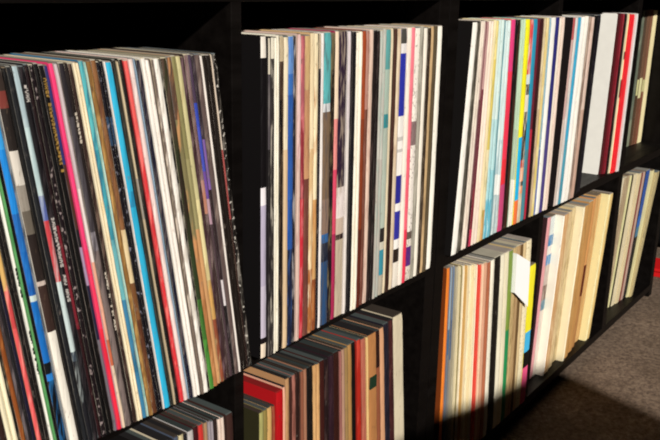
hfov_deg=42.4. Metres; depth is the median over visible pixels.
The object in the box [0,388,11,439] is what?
record sleeve
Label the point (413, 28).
record sleeve
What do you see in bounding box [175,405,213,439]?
record sleeve
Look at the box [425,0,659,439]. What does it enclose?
shelving unit
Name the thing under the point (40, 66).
record sleeve
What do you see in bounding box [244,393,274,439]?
record sleeve
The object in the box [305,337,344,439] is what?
record sleeve
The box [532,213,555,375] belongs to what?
record sleeve
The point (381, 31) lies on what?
record sleeve
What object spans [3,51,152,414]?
record sleeve
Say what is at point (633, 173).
record sleeve
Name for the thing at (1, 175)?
record sleeve
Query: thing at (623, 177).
record sleeve
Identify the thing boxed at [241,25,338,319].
record sleeve
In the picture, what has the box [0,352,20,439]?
record sleeve
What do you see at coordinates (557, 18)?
record sleeve
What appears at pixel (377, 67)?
record sleeve
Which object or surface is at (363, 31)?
record sleeve
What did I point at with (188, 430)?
record sleeve
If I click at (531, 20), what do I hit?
record sleeve
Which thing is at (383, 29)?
record sleeve
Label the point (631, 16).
record sleeve
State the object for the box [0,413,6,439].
record sleeve
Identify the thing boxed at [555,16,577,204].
record sleeve
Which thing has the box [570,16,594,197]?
record sleeve
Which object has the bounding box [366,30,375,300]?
record sleeve
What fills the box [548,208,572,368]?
record sleeve
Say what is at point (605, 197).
record sleeve
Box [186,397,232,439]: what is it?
record sleeve
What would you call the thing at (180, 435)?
record sleeve
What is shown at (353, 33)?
record sleeve
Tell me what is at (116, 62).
record sleeve
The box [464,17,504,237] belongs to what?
record sleeve
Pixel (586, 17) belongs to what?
record sleeve
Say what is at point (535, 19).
record sleeve
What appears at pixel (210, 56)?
record sleeve
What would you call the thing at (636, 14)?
record sleeve
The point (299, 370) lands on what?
record sleeve
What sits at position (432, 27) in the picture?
record sleeve
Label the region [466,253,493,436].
record sleeve
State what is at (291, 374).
record sleeve
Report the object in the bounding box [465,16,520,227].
record sleeve
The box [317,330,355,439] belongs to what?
record sleeve
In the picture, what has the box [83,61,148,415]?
record sleeve
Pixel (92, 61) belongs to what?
record sleeve
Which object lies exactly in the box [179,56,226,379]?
record sleeve
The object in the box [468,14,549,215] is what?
record sleeve
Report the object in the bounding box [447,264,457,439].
record sleeve
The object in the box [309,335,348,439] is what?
record sleeve
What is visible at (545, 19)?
record sleeve
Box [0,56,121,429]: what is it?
record sleeve
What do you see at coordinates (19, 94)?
record sleeve
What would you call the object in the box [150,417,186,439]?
record sleeve
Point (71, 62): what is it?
record sleeve
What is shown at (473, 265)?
record sleeve
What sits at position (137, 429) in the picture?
record sleeve
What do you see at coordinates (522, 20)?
record sleeve
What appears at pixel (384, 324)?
record sleeve
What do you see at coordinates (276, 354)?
record sleeve
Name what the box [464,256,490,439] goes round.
record sleeve
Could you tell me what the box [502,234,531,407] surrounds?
record sleeve
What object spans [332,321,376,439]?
record sleeve
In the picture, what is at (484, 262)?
record sleeve
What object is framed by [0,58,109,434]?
record sleeve
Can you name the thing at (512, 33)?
record sleeve
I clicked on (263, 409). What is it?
record sleeve
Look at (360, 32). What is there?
record sleeve
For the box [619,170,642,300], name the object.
record sleeve
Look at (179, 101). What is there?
record sleeve
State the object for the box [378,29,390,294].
record sleeve
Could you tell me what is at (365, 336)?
record sleeve
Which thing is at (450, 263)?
record sleeve
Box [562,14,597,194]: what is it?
record sleeve
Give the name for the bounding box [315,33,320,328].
record sleeve
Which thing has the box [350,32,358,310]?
record sleeve
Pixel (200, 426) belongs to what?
record sleeve
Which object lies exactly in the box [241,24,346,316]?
record sleeve
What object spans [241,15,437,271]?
record sleeve
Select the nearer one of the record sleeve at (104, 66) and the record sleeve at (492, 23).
the record sleeve at (104, 66)
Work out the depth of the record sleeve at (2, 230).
0.61 m
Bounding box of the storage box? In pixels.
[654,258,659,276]
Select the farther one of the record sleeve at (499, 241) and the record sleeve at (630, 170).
the record sleeve at (630, 170)
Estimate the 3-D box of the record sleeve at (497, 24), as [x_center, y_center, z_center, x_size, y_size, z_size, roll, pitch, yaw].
[0.098,-0.148,1.290,0.314,0.314,0.012,12,19,34]
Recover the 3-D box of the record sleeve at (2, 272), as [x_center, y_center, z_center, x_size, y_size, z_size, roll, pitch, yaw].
[-0.353,0.018,0.679,0.314,0.302,0.044,12,19,34]
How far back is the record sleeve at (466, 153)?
1.15 m
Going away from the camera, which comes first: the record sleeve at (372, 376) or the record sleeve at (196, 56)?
the record sleeve at (196, 56)
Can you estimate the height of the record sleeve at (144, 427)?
0.314 m
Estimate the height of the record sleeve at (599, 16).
0.314 m
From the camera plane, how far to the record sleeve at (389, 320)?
1.09 m
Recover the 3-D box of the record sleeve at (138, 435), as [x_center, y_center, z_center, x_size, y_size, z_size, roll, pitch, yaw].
[-0.281,0.326,0.896,0.314,0.313,0.011,12,19,34]
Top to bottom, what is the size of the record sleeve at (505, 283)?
0.313 m
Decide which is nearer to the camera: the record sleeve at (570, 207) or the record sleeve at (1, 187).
the record sleeve at (1, 187)
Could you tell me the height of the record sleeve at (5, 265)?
0.301 m
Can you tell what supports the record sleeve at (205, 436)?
on the shelving unit at (210, 26)
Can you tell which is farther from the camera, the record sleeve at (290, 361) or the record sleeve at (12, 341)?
the record sleeve at (290, 361)
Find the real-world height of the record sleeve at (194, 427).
0.315 m
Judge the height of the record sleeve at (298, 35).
0.312 m
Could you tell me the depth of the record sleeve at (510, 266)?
1.40 m
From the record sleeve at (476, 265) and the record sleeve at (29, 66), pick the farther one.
the record sleeve at (476, 265)
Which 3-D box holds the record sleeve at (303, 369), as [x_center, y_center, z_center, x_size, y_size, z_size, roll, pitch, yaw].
[-0.154,0.284,1.053,0.314,0.315,0.014,12,19,34]
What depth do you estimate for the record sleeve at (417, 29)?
1.02 m
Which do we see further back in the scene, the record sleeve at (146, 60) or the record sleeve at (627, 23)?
the record sleeve at (627, 23)
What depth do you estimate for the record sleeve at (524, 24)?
1.27 m
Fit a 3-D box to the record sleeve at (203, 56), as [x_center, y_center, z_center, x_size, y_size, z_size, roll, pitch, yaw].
[-0.220,-0.023,0.841,0.314,0.300,0.049,12,19,34]
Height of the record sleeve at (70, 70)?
0.300 m
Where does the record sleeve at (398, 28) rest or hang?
on the shelving unit at (210, 26)
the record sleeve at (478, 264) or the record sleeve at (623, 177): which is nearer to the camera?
the record sleeve at (478, 264)
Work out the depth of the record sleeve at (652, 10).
2.01 m
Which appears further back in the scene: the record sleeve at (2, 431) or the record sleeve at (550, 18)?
the record sleeve at (550, 18)
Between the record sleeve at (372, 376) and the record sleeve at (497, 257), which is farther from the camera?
the record sleeve at (497, 257)
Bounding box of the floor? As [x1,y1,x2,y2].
[489,245,659,439]
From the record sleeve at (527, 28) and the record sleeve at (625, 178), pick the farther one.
the record sleeve at (625, 178)
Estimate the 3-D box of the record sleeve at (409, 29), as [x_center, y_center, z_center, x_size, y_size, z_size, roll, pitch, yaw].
[-0.038,-0.097,1.097,0.314,0.312,0.012,12,19,34]
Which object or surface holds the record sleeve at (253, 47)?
on the shelving unit at (210, 26)
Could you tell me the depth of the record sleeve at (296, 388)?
0.92 m
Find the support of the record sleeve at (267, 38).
on the shelving unit at (210, 26)
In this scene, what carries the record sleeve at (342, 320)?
on the shelving unit at (210, 26)
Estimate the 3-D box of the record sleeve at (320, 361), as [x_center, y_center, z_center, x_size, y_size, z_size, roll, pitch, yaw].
[-0.135,0.278,1.078,0.314,0.314,0.021,12,19,34]
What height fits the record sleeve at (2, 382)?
0.301 m
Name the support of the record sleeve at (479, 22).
on the shelving unit at (645, 153)
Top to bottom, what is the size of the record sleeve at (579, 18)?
0.313 m
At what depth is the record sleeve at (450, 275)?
1.30 m
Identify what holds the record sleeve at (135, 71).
on the shelving unit at (210, 26)
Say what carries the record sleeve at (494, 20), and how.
on the shelving unit at (645, 153)
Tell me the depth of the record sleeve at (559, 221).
1.60 m
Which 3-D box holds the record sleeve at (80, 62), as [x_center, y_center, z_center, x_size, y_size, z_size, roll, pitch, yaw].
[-0.293,0.000,0.749,0.314,0.302,0.050,12,19,34]
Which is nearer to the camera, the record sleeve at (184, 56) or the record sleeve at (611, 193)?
the record sleeve at (184, 56)
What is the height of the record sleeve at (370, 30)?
0.312 m
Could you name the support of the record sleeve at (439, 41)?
on the shelving unit at (210, 26)
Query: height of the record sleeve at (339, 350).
0.313 m
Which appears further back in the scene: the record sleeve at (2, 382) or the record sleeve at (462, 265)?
the record sleeve at (462, 265)
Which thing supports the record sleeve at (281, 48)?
on the shelving unit at (210, 26)
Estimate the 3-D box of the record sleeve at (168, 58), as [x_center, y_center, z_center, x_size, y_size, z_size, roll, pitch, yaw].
[-0.242,-0.015,0.808,0.314,0.300,0.052,12,19,34]
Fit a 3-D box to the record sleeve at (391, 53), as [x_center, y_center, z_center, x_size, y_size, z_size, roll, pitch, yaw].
[-0.060,-0.089,1.067,0.314,0.312,0.007,12,19,34]
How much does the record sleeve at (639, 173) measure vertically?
0.306 m
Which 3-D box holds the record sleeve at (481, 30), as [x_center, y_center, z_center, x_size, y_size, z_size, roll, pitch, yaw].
[0.067,-0.138,1.249,0.314,0.315,0.020,12,19,34]
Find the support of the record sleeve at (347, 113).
on the shelving unit at (210, 26)
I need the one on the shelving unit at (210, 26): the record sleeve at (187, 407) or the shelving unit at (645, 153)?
the record sleeve at (187, 407)
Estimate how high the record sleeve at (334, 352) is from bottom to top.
0.314 m
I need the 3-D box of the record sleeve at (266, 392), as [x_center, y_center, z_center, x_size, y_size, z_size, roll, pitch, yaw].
[-0.180,0.298,1.004,0.314,0.313,0.015,12,19,34]
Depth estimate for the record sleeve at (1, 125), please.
0.61 m
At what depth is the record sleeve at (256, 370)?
0.91 m
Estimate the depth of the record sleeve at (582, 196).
1.73 m
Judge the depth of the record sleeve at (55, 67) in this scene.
0.64 m
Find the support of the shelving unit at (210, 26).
on the floor
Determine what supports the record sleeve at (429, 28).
on the shelving unit at (210, 26)
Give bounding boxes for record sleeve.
[0,34,250,366]
[0,35,247,366]
[0,36,238,373]
[0,37,229,377]
[0,39,219,382]
[0,40,217,385]
[0,41,213,388]
[0,42,207,392]
[0,43,196,396]
[0,45,187,399]
[0,46,178,403]
[0,47,173,405]
[0,49,156,412]
[0,51,145,417]
[0,53,142,418]
[0,54,139,420]
[0,55,130,426]
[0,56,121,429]
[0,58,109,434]
[0,60,105,436]
[0,61,100,437]
[0,63,92,439]
[0,65,86,439]
[0,66,82,439]
[0,69,77,439]
[0,116,68,439]
[0,128,66,439]
[0,166,58,439]
[0,178,56,439]
[0,195,52,439]
[0,213,49,439]
[0,232,45,439]
[0,253,40,439]
[0,277,35,439]
[0,297,31,439]
[0,310,29,439]
[0,328,25,439]
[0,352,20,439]
[0,364,17,439]
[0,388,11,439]
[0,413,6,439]
[2,49,162,409]
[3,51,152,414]
[5,37,231,375]
[5,39,223,381]
[5,55,132,423]
[5,63,97,439]
[7,45,188,398]
[8,36,245,368]
[37,63,116,430]
[38,64,113,432]
[51,62,124,427]
[66,62,136,421]
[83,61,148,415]
[95,61,158,410]
[102,60,164,408]
[103,60,169,407]
[109,432,142,439]
[115,60,175,403]
[121,59,183,401]
[125,429,151,439]
[130,426,166,439]
[133,58,192,398]
[137,424,172,439]
[140,421,177,439]
[145,58,203,393]
[145,59,199,394]
[146,419,182,439]
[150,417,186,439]
[153,414,192,439]
[158,58,208,389]
[160,411,197,439]
[165,409,203,439]
[169,407,207,439]
[173,406,210,439]
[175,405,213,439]
[177,403,217,439]
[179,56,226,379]
[181,402,220,439]
[183,400,224,439]
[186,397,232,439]
[190,54,234,374]
[199,54,242,370]
[199,55,239,371]
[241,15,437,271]
[241,16,423,278]
[241,17,414,282]
[241,18,411,284]
[241,19,397,291]
[241,20,385,296]
[241,21,372,302]
[241,23,365,307]
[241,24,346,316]
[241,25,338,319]
[241,26,330,325]
[241,27,323,327]
[241,28,314,332]
[241,29,300,340]
[241,32,278,350]
[241,34,265,358]
[242,19,400,289]
[243,365,288,439]
[244,371,284,439]
[244,375,282,439]
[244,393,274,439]
[244,395,271,439]
[244,400,266,439]
[244,404,262,439]
[245,16,433,272]
[247,15,441,268]
[247,24,350,313]
[249,20,392,292]
[249,32,293,345]
[250,24,362,309]
[250,32,295,341]
[255,364,291,439]
[257,361,295,439]
[261,360,297,439]
[264,359,299,439]
[265,37,269,356]
[266,36,273,354]
[266,358,303,439]
[268,356,306,439]
[272,355,309,439]
[273,37,276,352]
[274,353,312,439]
[278,35,283,349]
[278,352,315,439]
[280,350,319,439]
[282,36,287,347]
[283,347,323,439]
[289,346,328,439]
[291,342,333,439]
[298,339,338,439]
[299,35,304,337]
[301,34,309,335]
[304,339,341,439]
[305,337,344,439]
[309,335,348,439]
[311,32,318,330]
[313,333,351,439]
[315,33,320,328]
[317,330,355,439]
[321,328,361,439]
[326,32,334,321]
[326,326,365,439]
[330,325,368,439]
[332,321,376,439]
[340,319,380,439]
[344,316,384,439]
[345,31,355,312]
[349,313,389,439]
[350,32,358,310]
[355,310,393,439]
[359,30,369,304]
[361,304,403,439]
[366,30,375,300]
[368,30,379,300]
[372,29,382,298]
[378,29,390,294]
[392,28,406,287]
[405,27,419,279]
[413,27,427,275]
[416,27,430,274]
[433,266,449,439]
[442,265,451,439]
[444,21,476,255]
[444,264,454,439]
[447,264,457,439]
[450,263,461,439]
[450,265,460,439]
[452,262,464,439]
[454,261,471,439]
[455,262,467,439]
[456,22,478,252]
[456,260,477,439]
[458,20,480,250]
[458,259,480,439]
[459,12,564,209]
[459,13,555,213]
[459,14,539,218]
[459,15,525,225]
[459,16,515,231]
[459,17,501,238]
[459,18,496,241]
[459,19,482,249]
[460,15,536,220]
[460,258,483,439]
[460,261,474,439]
[462,257,486,439]
[463,14,546,216]
[463,19,484,248]
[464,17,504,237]
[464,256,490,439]
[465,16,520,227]
[466,21,486,246]
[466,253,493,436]
[467,16,523,226]
[467,21,488,246]
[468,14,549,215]
[468,19,491,244]
[471,250,500,433]
[473,20,493,243]
[477,248,504,428]
[478,13,559,212]
[479,20,498,240]
[481,246,508,425]
[485,244,512,421]
[489,20,505,235]
[489,241,516,417]
[490,20,507,234]
[494,20,510,232]
[494,240,520,415]
[497,238,522,412]
[500,237,526,410]
[501,19,517,229]
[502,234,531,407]
[512,18,529,224]
[516,19,533,222]
[519,262,535,404]
[525,18,543,217]
[529,215,550,378]
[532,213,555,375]
[533,18,550,214]
[535,213,564,375]
[542,17,561,210]
[544,210,568,373]
[547,17,575,206]
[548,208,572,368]
[552,204,575,361]
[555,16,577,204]
[555,203,584,360]
[558,17,580,203]
[561,15,584,202]
[562,11,617,174]
[562,13,600,192]
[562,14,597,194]
[563,10,637,171]
[564,15,588,200]
[564,201,588,357]
[568,11,620,174]
[568,16,591,199]
[568,197,593,352]
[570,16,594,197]
[572,195,595,346]
[575,192,600,341]
[579,190,610,340]
[587,190,612,338]
[601,13,624,173]
[605,13,626,173]
[608,13,628,172]
[608,174,629,299]
[608,174,631,306]
[609,173,633,306]
[610,14,634,172]
[611,172,637,305]
[613,176,626,259]
[615,171,641,303]
[618,177,623,214]
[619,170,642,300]
[620,169,644,299]
[623,167,649,298]
[626,10,645,146]
[626,168,653,296]
[628,170,658,296]
[629,10,647,145]
[631,9,650,144]
[634,9,653,143]
[637,10,657,142]
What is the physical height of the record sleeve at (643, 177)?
0.304 m
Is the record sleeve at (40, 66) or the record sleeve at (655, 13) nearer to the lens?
the record sleeve at (40, 66)
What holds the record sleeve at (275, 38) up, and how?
on the shelving unit at (210, 26)
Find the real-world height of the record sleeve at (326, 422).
0.313 m
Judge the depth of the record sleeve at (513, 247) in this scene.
1.42 m
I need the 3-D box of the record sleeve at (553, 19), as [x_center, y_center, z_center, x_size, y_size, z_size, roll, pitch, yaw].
[0.215,-0.188,1.439,0.314,0.315,0.018,12,19,34]
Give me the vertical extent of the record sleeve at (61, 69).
0.301 m
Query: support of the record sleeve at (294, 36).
on the shelving unit at (210, 26)
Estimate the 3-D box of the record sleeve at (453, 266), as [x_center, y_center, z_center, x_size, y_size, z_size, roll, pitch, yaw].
[0.058,0.192,1.403,0.314,0.315,0.014,12,19,34]
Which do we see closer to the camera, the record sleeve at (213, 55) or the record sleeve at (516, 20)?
the record sleeve at (213, 55)
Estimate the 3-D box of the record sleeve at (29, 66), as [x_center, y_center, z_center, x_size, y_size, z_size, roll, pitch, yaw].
[-0.319,0.008,0.719,0.314,0.301,0.048,12,19,34]
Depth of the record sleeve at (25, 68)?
0.62 m
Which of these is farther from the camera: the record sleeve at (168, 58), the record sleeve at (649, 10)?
the record sleeve at (649, 10)
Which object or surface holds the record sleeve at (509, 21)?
on the shelving unit at (645, 153)
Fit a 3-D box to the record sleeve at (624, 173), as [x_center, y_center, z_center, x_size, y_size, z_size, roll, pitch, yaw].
[0.552,0.022,2.064,0.314,0.308,0.064,12,19,34]
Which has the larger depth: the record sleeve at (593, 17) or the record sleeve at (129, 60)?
the record sleeve at (593, 17)
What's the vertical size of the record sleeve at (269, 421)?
0.300 m
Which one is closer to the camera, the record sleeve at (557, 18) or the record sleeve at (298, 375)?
the record sleeve at (298, 375)
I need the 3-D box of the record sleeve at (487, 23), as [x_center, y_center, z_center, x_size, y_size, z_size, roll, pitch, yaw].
[0.079,-0.141,1.263,0.314,0.313,0.017,12,19,34]
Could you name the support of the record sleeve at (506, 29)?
on the shelving unit at (645, 153)
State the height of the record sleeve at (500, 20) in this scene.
0.315 m
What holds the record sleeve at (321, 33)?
on the shelving unit at (210, 26)
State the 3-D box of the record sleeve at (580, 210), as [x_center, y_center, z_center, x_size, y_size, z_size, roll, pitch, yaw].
[0.352,0.101,1.757,0.314,0.312,0.040,12,19,34]
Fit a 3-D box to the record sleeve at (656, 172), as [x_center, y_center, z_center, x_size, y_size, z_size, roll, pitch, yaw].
[0.639,0.006,2.155,0.314,0.294,0.121,12,19,34]
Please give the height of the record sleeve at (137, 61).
0.300 m
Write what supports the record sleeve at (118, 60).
on the shelving unit at (210, 26)
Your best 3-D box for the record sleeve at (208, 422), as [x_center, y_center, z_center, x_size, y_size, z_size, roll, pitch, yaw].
[-0.242,0.314,0.940,0.314,0.315,0.011,12,19,34]
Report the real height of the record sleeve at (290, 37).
0.310 m
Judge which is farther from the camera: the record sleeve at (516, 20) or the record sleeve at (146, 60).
the record sleeve at (516, 20)
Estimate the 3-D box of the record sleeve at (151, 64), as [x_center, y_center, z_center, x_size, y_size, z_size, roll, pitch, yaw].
[-0.251,-0.010,0.792,0.314,0.300,0.050,12,19,34]
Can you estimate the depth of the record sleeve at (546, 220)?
1.57 m
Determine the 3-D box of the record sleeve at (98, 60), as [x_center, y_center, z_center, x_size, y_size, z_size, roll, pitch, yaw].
[-0.282,-0.003,0.762,0.314,0.301,0.049,12,19,34]
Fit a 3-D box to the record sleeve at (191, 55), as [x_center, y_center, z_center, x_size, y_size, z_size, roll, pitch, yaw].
[-0.227,-0.021,0.831,0.314,0.300,0.048,12,19,34]
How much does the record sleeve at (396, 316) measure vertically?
0.312 m
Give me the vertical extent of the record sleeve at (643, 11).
0.314 m
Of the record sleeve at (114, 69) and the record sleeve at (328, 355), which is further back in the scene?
the record sleeve at (328, 355)
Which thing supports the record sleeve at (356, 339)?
on the shelving unit at (210, 26)
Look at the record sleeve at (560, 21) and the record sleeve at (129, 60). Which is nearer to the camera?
the record sleeve at (129, 60)
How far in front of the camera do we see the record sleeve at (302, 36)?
0.84 m
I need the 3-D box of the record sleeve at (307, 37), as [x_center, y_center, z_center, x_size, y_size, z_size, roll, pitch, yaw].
[-0.150,-0.054,0.940,0.314,0.310,0.011,12,19,34]
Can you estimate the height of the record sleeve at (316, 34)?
0.311 m
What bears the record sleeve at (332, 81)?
on the shelving unit at (210, 26)
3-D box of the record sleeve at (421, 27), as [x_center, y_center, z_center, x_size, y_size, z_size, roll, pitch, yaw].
[-0.021,-0.103,1.121,0.314,0.312,0.010,12,19,34]
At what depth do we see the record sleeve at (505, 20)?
1.22 m
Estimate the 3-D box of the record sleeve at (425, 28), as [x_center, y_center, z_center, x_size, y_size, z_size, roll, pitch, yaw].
[-0.016,-0.104,1.129,0.314,0.310,0.011,12,19,34]
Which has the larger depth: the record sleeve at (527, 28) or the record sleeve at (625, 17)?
the record sleeve at (625, 17)
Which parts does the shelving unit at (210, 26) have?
panel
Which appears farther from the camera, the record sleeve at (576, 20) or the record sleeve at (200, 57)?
the record sleeve at (576, 20)
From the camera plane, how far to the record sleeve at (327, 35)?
0.88 m
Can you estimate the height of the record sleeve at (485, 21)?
0.313 m
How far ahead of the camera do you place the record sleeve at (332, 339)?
1.00 m
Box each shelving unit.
[0,0,449,439]
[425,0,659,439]
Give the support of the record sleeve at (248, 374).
on the shelving unit at (210, 26)
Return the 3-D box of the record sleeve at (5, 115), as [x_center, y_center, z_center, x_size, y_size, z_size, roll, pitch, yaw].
[-0.335,0.013,0.700,0.314,0.300,0.050,12,19,34]
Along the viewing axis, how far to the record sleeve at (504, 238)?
1.45 m
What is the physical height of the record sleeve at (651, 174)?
0.300 m
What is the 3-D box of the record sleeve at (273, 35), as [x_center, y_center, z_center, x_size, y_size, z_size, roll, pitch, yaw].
[-0.177,-0.045,0.900,0.314,0.312,0.004,12,19,34]
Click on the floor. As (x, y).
(611, 391)
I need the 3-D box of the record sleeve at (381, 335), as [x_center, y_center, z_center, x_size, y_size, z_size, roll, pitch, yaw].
[-0.059,0.252,1.182,0.314,0.312,0.038,12,19,34]
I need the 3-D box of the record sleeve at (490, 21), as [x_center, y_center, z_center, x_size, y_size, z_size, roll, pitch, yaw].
[0.083,-0.143,1.269,0.314,0.314,0.017,12,19,34]
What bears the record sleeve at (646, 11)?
on the shelving unit at (645, 153)
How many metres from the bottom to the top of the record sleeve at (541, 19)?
0.314 m
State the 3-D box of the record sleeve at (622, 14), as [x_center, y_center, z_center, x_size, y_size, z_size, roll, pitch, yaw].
[0.432,-0.272,1.761,0.314,0.314,0.020,12,19,34]
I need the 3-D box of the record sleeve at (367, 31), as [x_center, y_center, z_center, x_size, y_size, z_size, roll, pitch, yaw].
[-0.089,-0.078,1.028,0.314,0.311,0.009,12,19,34]
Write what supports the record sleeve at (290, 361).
on the shelving unit at (210, 26)
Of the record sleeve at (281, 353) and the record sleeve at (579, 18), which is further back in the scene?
the record sleeve at (579, 18)
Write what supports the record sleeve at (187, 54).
on the shelving unit at (210, 26)
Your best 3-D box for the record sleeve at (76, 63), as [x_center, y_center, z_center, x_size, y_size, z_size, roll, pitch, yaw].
[-0.295,0.001,0.746,0.314,0.300,0.048,12,19,34]
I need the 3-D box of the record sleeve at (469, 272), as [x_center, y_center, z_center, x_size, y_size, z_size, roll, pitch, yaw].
[0.087,0.190,1.413,0.314,0.314,0.023,12,19,34]
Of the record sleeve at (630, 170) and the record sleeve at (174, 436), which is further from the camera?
the record sleeve at (630, 170)
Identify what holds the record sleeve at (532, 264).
on the shelving unit at (645, 153)
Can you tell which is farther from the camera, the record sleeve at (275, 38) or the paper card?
the paper card
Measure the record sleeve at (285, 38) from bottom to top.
0.310 m
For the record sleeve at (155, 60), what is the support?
on the shelving unit at (210, 26)
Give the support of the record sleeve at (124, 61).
on the shelving unit at (210, 26)
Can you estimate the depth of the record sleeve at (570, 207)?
1.66 m
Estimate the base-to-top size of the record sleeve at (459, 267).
0.313 m
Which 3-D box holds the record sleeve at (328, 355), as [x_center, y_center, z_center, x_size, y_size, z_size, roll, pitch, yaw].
[-0.124,0.275,1.091,0.314,0.314,0.025,12,19,34]
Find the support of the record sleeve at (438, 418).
on the shelving unit at (645, 153)
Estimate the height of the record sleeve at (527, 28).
0.314 m
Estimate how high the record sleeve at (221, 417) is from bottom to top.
0.313 m
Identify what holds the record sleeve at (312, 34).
on the shelving unit at (210, 26)
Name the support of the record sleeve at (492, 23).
on the shelving unit at (645, 153)
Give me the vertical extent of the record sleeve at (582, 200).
0.311 m
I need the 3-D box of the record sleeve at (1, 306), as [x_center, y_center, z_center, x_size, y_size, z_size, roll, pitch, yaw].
[-0.356,0.019,0.674,0.314,0.302,0.042,12,19,34]
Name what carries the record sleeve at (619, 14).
on the shelving unit at (645, 153)
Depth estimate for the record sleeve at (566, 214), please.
1.61 m
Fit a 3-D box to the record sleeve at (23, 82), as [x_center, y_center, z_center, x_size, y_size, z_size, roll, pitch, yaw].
[-0.324,0.010,0.713,0.315,0.300,0.048,12,19,34]
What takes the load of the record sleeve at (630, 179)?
on the shelving unit at (645, 153)
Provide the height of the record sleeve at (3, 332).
0.300 m
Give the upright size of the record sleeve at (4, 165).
0.301 m
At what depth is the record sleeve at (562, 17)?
1.38 m
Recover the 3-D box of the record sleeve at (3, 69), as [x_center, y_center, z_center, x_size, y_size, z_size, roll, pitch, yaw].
[-0.332,0.012,0.704,0.314,0.300,0.046,12,19,34]
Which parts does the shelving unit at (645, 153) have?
panel, panel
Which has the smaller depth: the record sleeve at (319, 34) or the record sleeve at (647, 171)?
the record sleeve at (319, 34)
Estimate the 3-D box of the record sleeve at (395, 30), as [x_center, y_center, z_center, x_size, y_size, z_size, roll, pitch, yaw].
[-0.056,-0.090,1.072,0.314,0.311,0.010,12,19,34]
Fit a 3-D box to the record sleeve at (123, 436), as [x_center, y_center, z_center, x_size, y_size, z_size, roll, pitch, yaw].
[-0.286,0.327,0.890,0.314,0.315,0.012,12,19,34]
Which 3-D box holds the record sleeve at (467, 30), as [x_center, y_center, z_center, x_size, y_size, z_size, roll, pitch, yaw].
[0.053,-0.132,1.227,0.314,0.314,0.034,12,19,34]
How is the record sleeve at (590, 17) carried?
on the shelving unit at (645, 153)
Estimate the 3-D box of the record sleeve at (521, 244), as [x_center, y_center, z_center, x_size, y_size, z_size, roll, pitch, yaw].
[0.189,0.161,1.527,0.314,0.312,0.025,12,19,34]
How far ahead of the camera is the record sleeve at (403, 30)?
1.00 m
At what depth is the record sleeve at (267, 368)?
0.91 m
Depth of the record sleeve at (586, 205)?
1.68 m
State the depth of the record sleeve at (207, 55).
0.75 m
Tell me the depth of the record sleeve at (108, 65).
0.67 m
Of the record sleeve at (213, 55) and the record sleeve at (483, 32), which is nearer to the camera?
the record sleeve at (213, 55)
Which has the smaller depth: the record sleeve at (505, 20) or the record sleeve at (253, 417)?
the record sleeve at (253, 417)
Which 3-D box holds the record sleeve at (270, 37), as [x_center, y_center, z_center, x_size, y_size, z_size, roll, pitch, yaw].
[-0.181,-0.042,0.892,0.314,0.311,0.005,12,19,34]
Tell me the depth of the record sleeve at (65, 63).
0.64 m
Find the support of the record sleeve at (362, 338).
on the shelving unit at (210, 26)
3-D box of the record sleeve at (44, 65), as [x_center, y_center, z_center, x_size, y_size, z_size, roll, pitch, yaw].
[-0.312,0.006,0.729,0.314,0.300,0.047,12,19,34]
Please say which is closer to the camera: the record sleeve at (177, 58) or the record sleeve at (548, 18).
the record sleeve at (177, 58)
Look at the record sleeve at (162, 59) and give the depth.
0.71 m
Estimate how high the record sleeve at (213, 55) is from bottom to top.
0.300 m
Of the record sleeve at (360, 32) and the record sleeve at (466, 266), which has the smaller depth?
the record sleeve at (360, 32)
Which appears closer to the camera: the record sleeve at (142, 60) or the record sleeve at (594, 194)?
the record sleeve at (142, 60)
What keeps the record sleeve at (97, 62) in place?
on the shelving unit at (210, 26)
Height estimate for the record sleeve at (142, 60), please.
0.301 m
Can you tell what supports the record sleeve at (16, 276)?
on the shelving unit at (210, 26)
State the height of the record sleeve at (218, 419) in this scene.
0.313 m
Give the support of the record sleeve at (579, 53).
on the shelving unit at (645, 153)
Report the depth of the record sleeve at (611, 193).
1.79 m
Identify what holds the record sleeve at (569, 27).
on the shelving unit at (645, 153)
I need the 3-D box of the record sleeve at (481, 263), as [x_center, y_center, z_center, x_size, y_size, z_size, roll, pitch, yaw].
[0.108,0.187,1.423,0.314,0.314,0.026,12,19,34]
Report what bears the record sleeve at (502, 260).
on the shelving unit at (645, 153)
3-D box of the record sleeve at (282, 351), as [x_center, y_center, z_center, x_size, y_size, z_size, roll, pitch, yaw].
[-0.140,0.280,1.072,0.314,0.313,0.018,12,19,34]
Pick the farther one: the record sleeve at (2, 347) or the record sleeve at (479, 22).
the record sleeve at (479, 22)
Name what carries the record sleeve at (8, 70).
on the shelving unit at (210, 26)
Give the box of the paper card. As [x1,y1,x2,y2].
[511,253,529,306]
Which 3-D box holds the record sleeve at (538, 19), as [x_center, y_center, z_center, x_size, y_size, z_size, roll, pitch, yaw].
[0.185,-0.178,1.403,0.314,0.314,0.017,12,19,34]
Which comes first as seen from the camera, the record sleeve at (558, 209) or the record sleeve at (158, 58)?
the record sleeve at (158, 58)
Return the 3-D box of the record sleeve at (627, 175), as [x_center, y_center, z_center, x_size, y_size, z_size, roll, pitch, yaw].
[0.536,0.025,2.049,0.314,0.309,0.075,12,19,34]

